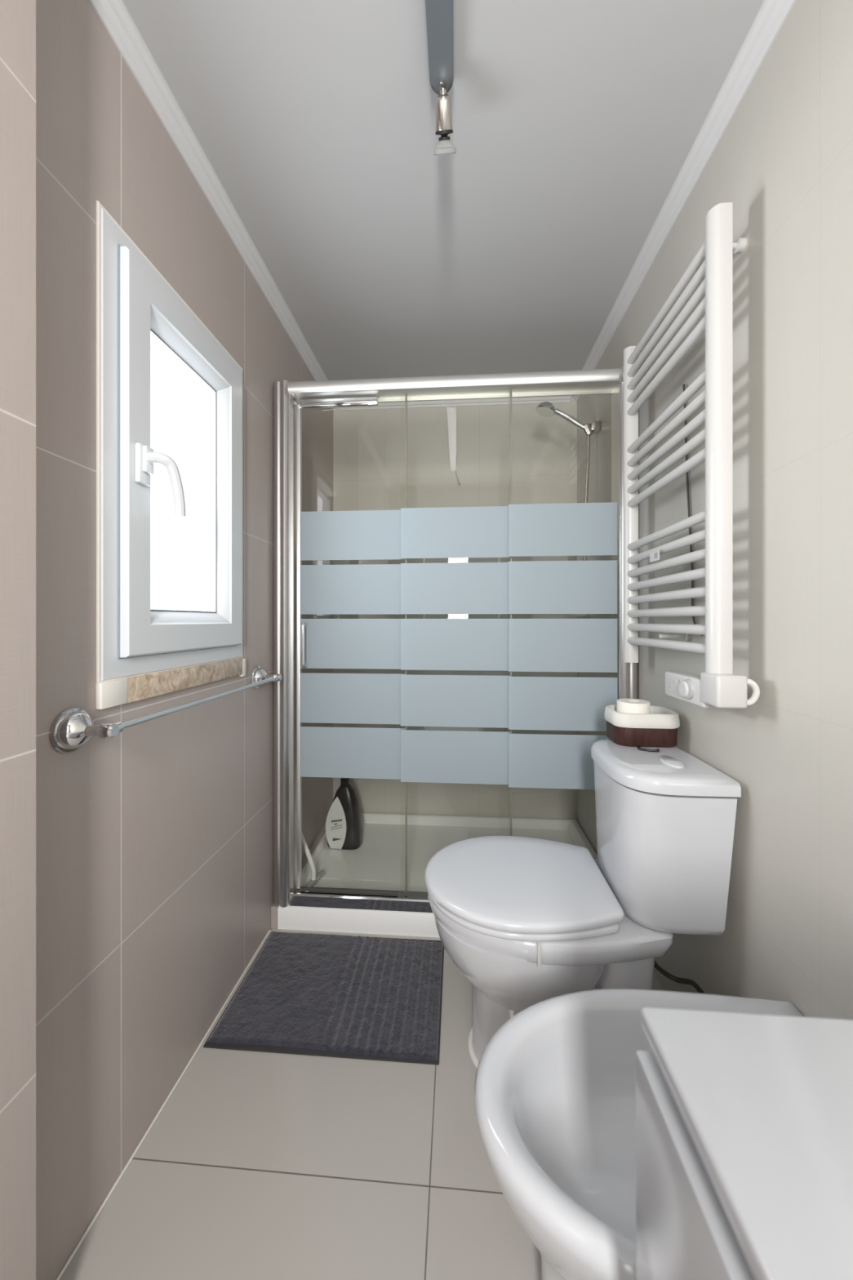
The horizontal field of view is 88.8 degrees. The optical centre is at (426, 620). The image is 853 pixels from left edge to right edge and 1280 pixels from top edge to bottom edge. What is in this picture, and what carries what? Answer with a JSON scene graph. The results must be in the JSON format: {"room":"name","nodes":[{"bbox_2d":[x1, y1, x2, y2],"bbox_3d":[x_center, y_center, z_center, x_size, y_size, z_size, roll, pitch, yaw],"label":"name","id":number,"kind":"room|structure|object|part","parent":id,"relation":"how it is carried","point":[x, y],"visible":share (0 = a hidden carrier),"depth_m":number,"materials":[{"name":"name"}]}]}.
{"room":"bathroom","nodes":[
{"label":"bathroom","id":0,"kind":"room"},
{"bbox_2d":[0,0,35,1279],"bbox_3d":[-0.625,-0.033,-0.047,0.070,2.225,1.316,0,0,4],"label":"wall","id":1,"kind":"structure","parent":0,"point":[17,17],"depth_m":0.58,"materials":[{"name":"beige tile"}]},
{"bbox_2d":[35,0,333,1279],"bbox_3d":[-0.659,-0.033,0.800,0.120,2.225,3.240,0,0,4],"label":"wall","id":2,"kind":"structure","parent":0,"point":[154,838],"depth_m":0.84,"materials":[{"name":"beige tile"}]},
{"bbox_2d":[55,929,270,1279],"bbox_3d":[-0.577,1.077,1.062,0.005,0.006,0.904,0,0,4],"label":"baseboard","id":3,"kind":"structure","parent":2,"relation":"attached to","point":[103,1204],"depth_m":0.91,"materials":[{"name":"white tile"}]},
{"bbox_2d":[49,666,281,753],"bbox_3d":[-0.538,0.185,1.073,0.082,0.075,0.757,0,0,4],"label":"towel rail","id":4,"kind":"object","parent":2,"relation":"attached to","point":[73,727],"visible":1,"depth_m":0.73,"materials":[{"name":"silver metal"}]},
{"bbox_3d":[-0.551,0.185,0.732,0.060,0.024,0.024,0,0,4],"label":"arm","id":5,"kind":"part","parent":4,"relation":"part of","materials":[{"name":"silver metal"}]},
{"bbox_3d":[-0.502,0.185,1.412,0.060,0.024,0.024,0,0,4],"label":"arm","id":6,"kind":"part","parent":4,"relation":"part of","materials":[{"name":"silver metal"}]},
{"bbox_2d":[95,200,245,709],"bbox_3d":[-0.570,-0.297,1.056,0.160,0.930,0.539,0,0,4],"label":"window","id":7,"kind":"structure","parent":2,"relation":"in","point":[142,652],"depth_m":0.89,"materials":[{"name":"white plastic"}]},
{"bbox_3d":[-0.591,0.137,0.819,0.012,0.048,0.064,0,0,4],"label":"sill","id":8,"kind":"part","parent":7,"relation":"part of","materials":[{"name":"white"}]},
{"bbox_3d":[-0.559,-0.309,0.865,0.022,0.078,0.032,0,0,4],"label":"handle","id":9,"kind":"part","parent":7,"relation":"part of","materials":[{"name":"white plastic"}]},
{"bbox_3d":[-0.525,-0.274,0.879,0.040,0.119,0.077,0,0,40],"label":"lever","id":10,"kind":"part","parent":7,"relation":"part of","materials":[{"name":"white plastic"}]},
{"bbox_3d":[-0.593,-0.323,1.059,0.074,0.788,0.446,0,0,4],"label":"sash","id":11,"kind":"part","parent":7,"relation":"part of","materials":[{"name":"white plastic"}]},
{"bbox_3d":[-0.572,0.138,1.087,0.012,0.049,0.473,0,0,4],"label":"sill","id":12,"kind":"part","parent":7,"relation":"part of","materials":[{"name":"stone"}]},
{"bbox_3d":[-0.555,0.141,1.313,0.012,0.054,0.023,0,0,4],"label":"sill","id":13,"kind":"part","parent":7,"relation":"part of","materials":[{"name":"white"}]},
{"bbox_2d":[88,0,336,410],"bbox_3d":[-0.533,-1.124,1.450,0.036,0.042,1.684,0,0,4],"label":"trim","id":14,"kind":"structure","parent":2,"relation":"attached to","point":[113,15],"depth_m":1.04,"materials":[{"name":"white paint"}]},
{"bbox_2d":[271,823,325,928],"bbox_3d":[-0.507,1.042,1.908,0.022,0.075,0.768,0,0,4],"label":"trim","id":15,"kind":"structure","parent":2,"relation":"attached to","point":[274,908],"depth_m":1.79,"materials":[{"name":"beige tile"}]},
{"bbox_2d":[59,927,663,1279],"bbox_3d":[0.027,1.130,0.750,1.495,0.100,3.240,0,0,4],"label":"floor","id":16,"kind":"structure","parent":0,"point":[256,1165],"depth_m":0.84,"materials":[{"name":"tile"}]},
{"bbox_2d":[203,931,444,1064],"bbox_3d":[-0.253,1.073,1.282,0.597,0.014,0.409,0,0,4],"label":"bath mat","id":17,"kind":"object","parent":16,"relation":"on","point":[364,997],"visible":1,"depth_m":1.23,"materials":[{"name":"grey fabric"}]},
{"bbox_2d":[277,812,597,937],"bbox_3d":[0.117,1.041,1.861,1.230,0.078,0.766,0,0,4],"label":"shower tray","id":18,"kind":"object","parent":16,"relation":"on","point":[378,863],"visible":0.37,"depth_m":1.89,"materials":[{"name":"white ceramic"}]},
{"bbox_2d":[301,831,325,886],"bbox_3d":[-0.476,0.924,1.713,0.102,0.222,0.140,0,0,14],"label":"squeegee","id":19,"kind":"object","parent":18,"relation":"on","point":[315,877],"visible":0.8,"depth_m":1.70,"materials":[{"name":"white plastic"}]},
{"bbox_3d":[-0.476,0.909,1.711,0.104,0.192,0.019,0,0,27],"label":"handle","id":20,"kind":"part","parent":19,"relation":"part of","materials":[{"name":"white plastic"}]},
{"bbox_3d":[-0.440,1.018,1.704,0.022,0.034,0.140,0,0,15],"label":"blade","id":21,"kind":"part","parent":19,"relation":"part of","materials":[{"name":"grey plastic"}]},
{"bbox_2d":[325,777,362,849],"bbox_3d":[-0.377,0.881,2.017,0.157,0.312,0.109,0,0,4],"label":"shampoo bottle","id":22,"kind":"object","parent":18,"relation":"on","point":[344,824],"visible":0.92,"depth_m":1.97,"materials":[{"name":"black plastic"}]},
{"bbox_2d":[273,366,637,912],"bbox_3d":[0.082,0.081,1.517,1.243,1.842,0.096,0,0,4],"label":"shower enclosure","id":23,"kind":"object","parent":18,"relation":"on","point":[544,761],"visible":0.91,"depth_m":1.52,"materials":[{"name":"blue glass"}]},
{"bbox_3d":[-0.439,0.088,1.562,0.015,0.162,0.037,0,0,4],"label":"door handle","id":24,"kind":"part","parent":23,"relation":"part of","materials":[{"name":"silver metal"}]},
{"bbox_3d":[0.086,0.982,1.526,1.128,0.040,0.078,0,0,4],"label":"rail","id":25,"kind":"part","parent":23,"relation":"part of","materials":[{"name":"silver metal"}]},
{"bbox_3d":[0.085,-0.815,1.517,1.128,0.045,0.096,0,0,4],"label":"rail","id":26,"kind":"part","parent":23,"relation":"part of","materials":[{"name":"silver metal"}]},
{"bbox_2d":[424,738,741,1068],"bbox_3d":[0.330,0.703,1.092,0.670,0.754,0.386,0,0,4],"label":"toilet","id":27,"kind":"object","parent":16,"relation":"on","point":[665,819],"visible":0.85,"depth_m":0.95,"materials":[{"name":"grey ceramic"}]},
{"bbox_3d":[0.215,0.667,1.100,0.430,0.016,0.376,0,0,4],"label":"seat","id":28,"kind":"part","parent":27,"relation":"part of","materials":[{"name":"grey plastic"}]},
{"bbox_3d":[0.220,0.645,1.100,0.449,0.024,0.386,0,0,4],"label":"lid","id":29,"kind":"part","parent":27,"relation":"part of","materials":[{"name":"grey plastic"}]},
{"bbox_2d":[604,704,679,746],"bbox_3d":[0.587,0.286,1.193,0.175,0.088,0.133,0,0,4],"label":"basket","id":30,"kind":"object","parent":27,"relation":"on","point":[658,728],"visible":0.98,"depth_m":1.13,"materials":[{"name":"wicker"}]},
{"bbox_2d":[617,698,650,713],"bbox_3d":[0.566,0.272,1.190,0.083,0.102,0.083,0,0,4],"label":"toilet roll","id":31,"kind":"object","parent":30,"relation":"in","point":[624,705],"visible":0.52,"depth_m":1.16,"materials":[{"name":"white paper"}]},
{"bbox_2d":[637,745,659,751],"bbox_3d":[0.564,0.328,1.107,0.052,0.007,0.026,0,0,38],"label":"loop","id":32,"kind":"object","parent":27,"relation":"on","point":[639,748],"visible":1,"depth_m":1.10,"materials":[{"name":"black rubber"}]},
{"bbox_3d":[0.548,0.350,1.076,0.232,0.038,0.336,0,0,4],"label":"cistern lid","id":33,"kind":"part","parent":27,"relation":"part of","materials":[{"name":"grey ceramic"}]},
{"bbox_2d":[474,987,803,1279],"bbox_3d":[0.357,0.826,0.621,0.574,0.508,0.400,0,0,4],"label":"bidet","id":34,"kind":"object","parent":16,"relation":"on","point":[555,1084],"visible":0.41,"depth_m":0.68,"materials":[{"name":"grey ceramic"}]},
{"bbox_2d":[121,0,764,380],"bbox_3d":[0.027,-1.195,0.750,1.495,0.100,3.240,0,0,4],"label":"ceiling","id":35,"kind":"structure","parent":0,"point":[575,122],"depth_m":1.06,"materials":[{"name":"grey paint"}]},
{"bbox_2d":[425,0,456,155],"bbox_3d":[-0.005,-1.082,0.394,0.060,0.126,1.185,0,0,4],"label":"ceiling light","id":36,"kind":"object","parent":35,"relation":"attached to","point":[439,13],"visible":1,"depth_m":0.87,"materials":[{"name":"grey metal"}]},
{"bbox_3d":[0.034,-1.104,0.907,0.013,0.026,0.019,0,0,4],"label":"stem","id":37,"kind":"part","parent":36,"relation":"part of","materials":[{"name":"silver metal"}]},
{"bbox_3d":[0.041,-1.040,0.964,0.050,0.041,0.040,0,0,4],"label":"bulb","id":38,"kind":"part","parent":36,"relation":"part of","materials":[{"name":"clear glass"}]},
{"bbox_2d":[333,395,577,820],"bbox_3d":[0.140,-0.033,2.306,1.255,2.225,0.120,0,0,4],"label":"wall","id":39,"kind":"structure","parent":0,"point":[369,445],"depth_m":2.25,"materials":[{"name":"beige tile"}]},
{"bbox_2d":[339,395,570,410],"bbox_3d":[0.134,-1.124,2.228,1.183,0.042,0.036,0,0,4],"label":"trim","id":40,"kind":"structure","parent":39,"relation":"attached to","point":[557,399],"depth_m":2.23,"materials":[{"name":"white paint"}]},
{"bbox_2d":[454,453,460,484],"bbox_3d":[0.160,-0.776,2.234,0.016,0.168,0.030,0,0,-34],"label":"wall hook","id":41,"kind":"object","parent":39,"relation":"attached to","point":[455,453],"visible":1,"depth_m":2.24,"materials":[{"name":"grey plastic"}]},
{"bbox_2d":[577,0,852,1019],"bbox_3d":[0.713,-0.033,0.700,0.120,2.225,3.240,0,0,4],"label":"wall","id":42,"kind":"structure","parent":0,"point":[783,161],"depth_m":0.81,"materials":[{"name":"beige paint"}]},
{"bbox_2d":[535,401,590,618],"bbox_3d":[0.605,-0.419,1.878,0.273,1.028,0.088,0,0,-6],"label":"shower","id":43,"kind":"object","parent":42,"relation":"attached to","point":[546,409],"visible":0.64,"depth_m":1.85,"materials":[{"name":"silver metal"}]},
{"bbox_3d":[0.623,-0.849,1.860,0.154,0.117,0.026,0,0,4],"label":"handle","id":44,"kind":"part","parent":43,"relation":"part of","materials":[{"name":"silver metal"}]},
{"bbox_2d":[582,420,600,436],"bbox_3d":[0.699,-0.812,1.854,0.074,0.059,0.044,0,0,4],"label":"holder","id":45,"kind":"object","parent":42,"relation":"attached to","point":[594,427],"visible":0.94,"depth_m":1.84,"materials":[{"name":"silver metal"}]},
{"bbox_2d":[654,960,705,993],"bbox_3d":[0.617,0.831,1.027,0.055,0.107,0.207,0,0,-38],"label":"supply hose","id":46,"kind":"object","parent":42,"relation":"attached to","point":[682,980],"visible":0.44,"depth_m":1.06,"materials":[{"name":"brown rubber"}]},
{"bbox_2d":[571,0,795,402],"bbox_3d":[0.635,-1.124,0.706,0.036,0.042,3.000,0,0,4],"label":"trim","id":47,"kind":"structure","parent":42,"relation":"attached to","point":[772,15],"depth_m":1.03,"materials":[{"name":"white paint"}]},
{"bbox_2d":[622,202,759,708],"bbox_3d":[0.626,-0.326,1.095,0.109,1.013,0.521,0,0,4],"label":"towel radiator","id":48,"kind":"object","parent":42,"relation":"attached to","point":[708,274],"visible":1,"depth_m":0.96,"materials":[{"name":"white metal"}]},
{"bbox_3d":[0.625,-0.352,1.338,0.037,0.960,0.036,0,0,4],"label":"post","id":49,"kind":"part","parent":48,"relation":"part of","materials":[{"name":"white metal"}]},
{"bbox_3d":[0.592,-0.362,0.889,0.037,0.940,0.044,0,0,4],"label":"post","id":50,"kind":"part","parent":48,"relation":"part of","materials":[{"name":"white metal"}]},
{"bbox_3d":[0.633,0.141,0.858,0.041,0.055,0.013,0,0,15],"label":"power cord","id":51,"kind":"part","parent":48,"relation":"part of","materials":[{"name":"white plastic"}]},
{"bbox_2d":[682,383,702,635],"bbox_3d":[0.674,-0.291,1.102,0.010,0.658,0.089,0,0,4],"label":"cable","id":52,"kind":"object","parent":42,"relation":"attached to","point":[683,385],"visible":0.46,"depth_m":1.12,"materials":[{"name":"grey plastic"}]},
{"bbox_2d":[635,1006,852,1279],"bbox_3d":[0.377,0.652,-0.035,0.441,0.616,0.824,0,0,4],"label":"vanity unit","id":53,"kind":"object","parent":42,"relation":"attached to","point":[744,1121],"visible":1,"depth_m":0.31,"materials":[{"name":"grey paint"}]},
{"bbox_3d":[0.167,0.521,-0.020,0.020,0.277,0.820,0,0,4],"label":"drawer","id":54,"kind":"part","parent":53,"relation":"part of","materials":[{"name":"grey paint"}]}
]}

